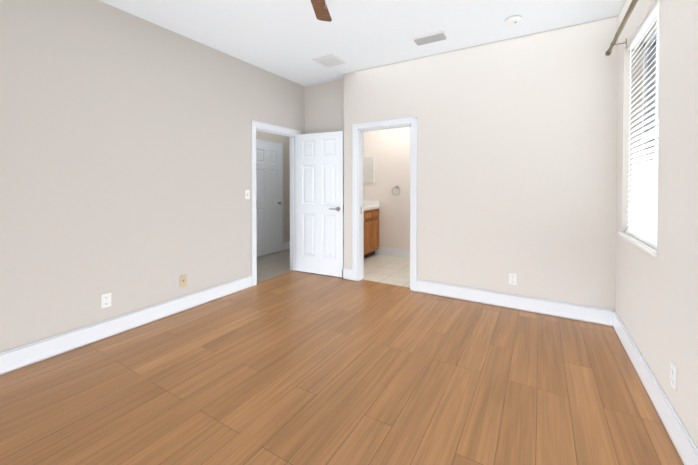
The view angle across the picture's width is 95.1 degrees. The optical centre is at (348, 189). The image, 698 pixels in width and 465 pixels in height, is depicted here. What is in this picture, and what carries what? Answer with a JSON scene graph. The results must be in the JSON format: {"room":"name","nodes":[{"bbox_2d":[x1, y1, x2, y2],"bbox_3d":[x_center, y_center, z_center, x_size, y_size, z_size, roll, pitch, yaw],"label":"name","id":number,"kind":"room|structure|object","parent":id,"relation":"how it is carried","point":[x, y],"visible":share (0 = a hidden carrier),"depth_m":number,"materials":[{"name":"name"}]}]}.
{"room":"empty bedroom","nodes":[
{"label":"empty bedroom","id":0,"kind":"room"},
{"bbox_2d":[0,0,304,352],"bbox_3d":[-1.528,-0.170,3.660,0.120,2.810,6.230,0,1,31],"label":"wall","id":1,"kind":"structure","parent":0,"point":[125,159],"depth_m":2.74,"materials":[{"name":"grey paint"}]},
{"bbox_2d":[101,292,110,308],"bbox_3d":[-2.045,0.934,2.690,0.008,0.116,0.072,0,1,31],"label":"electrical outlet","id":2,"kind":"object","parent":1,"relation":"attached to","point":[105,300],"visible":1,"depth_m":2.68,"materials":[{"name":"white plastic"}]},
{"bbox_2d":[0,275,251,375],"bbox_3d":[-2.113,1.175,2.573,0.016,0.150,3.430,0,1,31],"label":"baseboard","id":3,"kind":"structure","parent":1,"relation":"attached to","point":[14,359],"depth_m":2.69,"materials":[{"name":"white wood"}]},
{"bbox_2d":[180,274,186,286],"bbox_3d":[-1.693,0.935,3.268,0.017,0.116,0.072,0,1,31],"label":"outlet plate","id":4,"kind":"object","parent":1,"relation":"attached to","point":[183,280],"visible":1,"depth_m":3.27,"materials":[{"name":"beige plastic"}]},
{"bbox_2d":[245,190,249,198],"bbox_3d":[-1.261,0.060,3.976,0.017,0.116,0.072,0,1,31],"label":"light switch","id":5,"kind":"object","parent":1,"relation":"attached to","point":[247,194],"visible":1,"depth_m":3.98,"materials":[{"name":"white plastic"}]},
{"bbox_2d":[251,120,300,286],"bbox_3d":[-1.045,0.171,4.471,0.168,2.105,0.950,0,1,31],"label":"trim","id":6,"kind":"structure","parent":1,"relation":"attached to","point":[271,128],"depth_m":4.35,"materials":[{"name":"white wood"}]},
{"bbox_2d":[296,131,343,276],"bbox_3d":[-0.433,0.200,4.589,0.797,2.020,0.142,0,1,26],"label":"door leaf","id":7,"kind":"structure","parent":1,"relation":"in","point":[319,203],"depth_m":4.56,"materials":[{"name":"painted wood"},{"name":"brushed nickel"}]},
{"bbox_2d":[256,130,289,242],"bbox_3d":[-1.905,-0.194,5.385,0.120,2.810,4.740,0,1,31],"label":"wall","id":8,"kind":"structure","parent":0,"point":[266,136],"depth_m":6.34,"materials":[{"name":"beige paint"}]},
{"bbox_2d":[256,143,281,256],"bbox_3d":[-1.495,0.182,5.856,0.092,2.020,0.752,0,1,31],"label":"closet door leaf","id":9,"kind":"structure","parent":8,"relation":"in","point":[268,199],"depth_m":5.89,"materials":[{"name":"white wood"}]},
{"bbox_2d":[256,139,282,250],"bbox_3d":[-1.530,0.151,5.876,0.024,2.105,0.900,0,1,31],"label":"trim","id":10,"kind":"structure","parent":8,"relation":"attached to","point":[269,143],"depth_m":6.22,"materials":[{"name":"white wood"}]},
{"bbox_2d":[283,241,289,250],"bbox_3d":[-0.995,1.116,6.787,0.016,0.150,1.190,0,1,31],"label":"baseboard","id":11,"kind":"structure","parent":8,"relation":"attached to","point":[286,245],"depth_m":6.34,"materials":[{"name":"white"}]},
{"bbox_2d":[304,79,343,133],"bbox_3d":[-0.305,-0.186,4.787,0.820,2.810,0.120,0,1,31],"label":"wall","id":12,"kind":"structure","parent":0,"point":[324,106],"depth_m":4.73,"materials":[{"name":"beige paint"}]},
{"bbox_2d":[0,249,683,464],"bbox_3d":[-0.260,1.291,3.235,4.935,0.100,6.530,0,1,31],"label":"floor","id":13,"kind":"structure","parent":0,"point":[297,368],"depth_m":2.02,"materials":[{"name":"brown wood"}]},
{"bbox_2d":[364,200,379,258],"bbox_3d":[0.005,0.699,5.529,0.589,1.020,1.221,0,1,31],"label":"bathroom vanity","id":14,"kind":"object","parent":13,"relation":"on","point":[371,227],"visible":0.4,"depth_m":5.66,"materials":[{"name":"brown wood"}]},
{"bbox_2d":[99,0,624,86],"bbox_3d":[-0.225,-1.618,3.174,5.255,0.100,6.770,0,1,31],"label":"ceiling","id":15,"kind":"structure","parent":0,"point":[290,40],"depth_m":3.04,"materials":[{"name":"white paint"}]},
{"bbox_2d":[311,0,331,21],"bbox_3d":[-0.292,-1.318,1.932,1.161,0.464,1.175,0,1,31],"label":"ceiling fan","id":16,"kind":"object","parent":15,"relation":"hanging from","point":[321,10],"visible":1,"depth_m":2.38,"materials":[{"name":"brown wood"}]},
{"bbox_2d":[312,54,346,67],"bbox_3d":[-0.236,-1.570,3.909,0.310,0.016,0.300,0,1,31],"label":"ceiling vent","id":17,"kind":"object","parent":15,"relation":"in","point":[331,60],"visible":1,"depth_m":3.89,"materials":[{"name":"white plastic"}]},
{"bbox_2d":[411,30,448,45],"bbox_3d":[0.838,-1.558,3.304,0.345,0.024,0.175,0,1,31],"label":"ceiling vent","id":18,"kind":"object","parent":15,"relation":"in","point":[431,38],"visible":0.98,"depth_m":3.28,"materials":[{"name":"white plastic"}]},
{"bbox_2d":[505,15,521,25],"bbox_3d":[1.507,-1.543,2.928,0.136,0.044,0.136,0,1,31],"label":"smoke detector","id":19,"kind":"object","parent":15,"relation":"attached to","point":[513,20],"visible":1,"depth_m":2.89,"materials":[{"name":"white plastic"}]},
{"bbox_2d":[364,127,409,249],"bbox_3d":[1.162,-0.197,5.609,2.490,2.810,0.120,0,1,31],"label":"wall","id":20,"kind":"structure","parent":0,"point":[389,149],"depth_m":5.78,"materials":[{"name":"white paint"}]},
{"bbox_2d":[364,156,374,182],"bbox_3d":[0.296,-0.378,6.038,0.420,0.500,0.028,0,1,31],"label":"bathroom mirror","id":21,"kind":"object","parent":20,"relation":"attached to","point":[369,169],"visible":0.52,"depth_m":5.97,"materials":[{"name":"beige mirror"}]},
{"bbox_2d":[375,247,409,258],"bbox_3d":[1.076,1.133,5.600,2.370,0.150,0.016,0,1,31],"label":"baseboard","id":22,"kind":"structure","parent":20,"relation":"attached to","point":[396,252],"depth_m":5.74,"materials":[{"name":"white wood"}]},
{"bbox_2d":[344,15,618,309],"bbox_3d":[1.304,-0.170,3.653,3.105,2.810,0.170,0,1,31],"label":"wall","id":23,"kind":"structure","parent":0,"point":[517,155],"depth_m":3.31,"materials":[{"name":"white paint"}]},
{"bbox_2d":[342,268,351,275],"bbox_3d":[-0.344,1.145,4.741,0.820,0.150,0.030,0,1,31],"label":"baseboard","id":24,"kind":"structure","parent":23,"relation":"attached to","point":[345,271],"depth_m":4.36,"materials":[{"name":"white wood"}]},
{"bbox_2d":[352,117,416,291],"bbox_3d":[0.463,0.176,4.119,0.890,2.105,0.144,0,1,31],"label":"trim","id":25,"kind":"structure","parent":23,"relation":"attached to","point":[358,130],"depth_m":4.25,"materials":[{"name":"white wood"}]},
{"bbox_2d":[509,273,516,284],"bbox_3d":[1.705,0.930,3.324,0.072,0.116,0.008,0,1,31],"label":"electrical outlet","id":26,"kind":"object","parent":23,"relation":"attached to","point":[512,278],"visible":1,"depth_m":3.32,"materials":[{"name":"white plastic"}]},
{"bbox_2d":[416,279,611,326],"bbox_3d":[1.601,1.164,3.384,1.830,0.150,0.016,0,1,31],"label":"baseboard","id":27,"kind":"structure","parent":23,"relation":"attached to","point":[601,316],"depth_m":3.28,"materials":[{"name":"white wood"}]},
{"bbox_2d":[615,0,697,448],"bbox_3d":[1.353,-0.132,0.912,0.200,2.810,4.480,0,1,31],"label":"wall","id":28,"kind":"structure","parent":0,"point":[677,286],"depth_m":1.71,"materials":[{"name":"white paint"}]},
{"bbox_2d":[605,0,637,55],"bbox_3d":[1.978,-1.190,2.237,0.105,0.060,1.376,0,1,31],"label":"curtain rod","id":29,"kind":"object","parent":28,"relation":"attached to","point":[624,21],"visible":1,"depth_m":2.34,"materials":[{"name":"brown"}]},
{"bbox_2d":[618,232,657,256],"bbox_3d":[2.095,0.376,2.255,0.142,0.022,0.986,0,1,31],"label":"window sill","id":30,"kind":"structure","parent":28,"relation":"on","point":[647,248],"depth_m":2.17,"materials":[{"name":"white wood"}]},
{"bbox_2d":[640,26,658,178],"bbox_3d":[2.173,-0.408,2.197,0.060,1.547,0.936,0,1,31],"label":"window","id":31,"kind":"structure","parent":28,"relation":"in","point":[651,56],"depth_m":2.49,"materials":[{"name":"white plastic"}]},
{"bbox_2d":[625,0,659,248],"bbox_3d":[2.088,-0.410,2.248,0.064,1.541,0.920,0,1,31],"label":"window blind","id":32,"kind":"object","parent":31,"relation":"attached to","point":[642,208],"visible":0.75,"depth_m":2.25,"materials":[{"name":"white plastic"}]},
{"bbox_2d":[612,310,697,464],"bbox_3d":[1.292,1.197,1.037,0.016,0.150,4.360,0,1,31],"label":"baseboard","id":33,"kind":"structure","parent":28,"relation":"attached to","point":[687,450],"depth_m":1.77,"materials":[{"name":"white wood"}]},
{"bbox_2d":[670,362,676,390],"bbox_3d":[1.650,0.949,1.624,0.008,0.116,0.072,0,1,31],"label":"electrical outlet","id":34,"kind":"object","parent":28,"relation":"attached to","point":[673,376],"visible":1,"depth_m":1.61,"materials":[{"name":"white plastic"}]}
]}

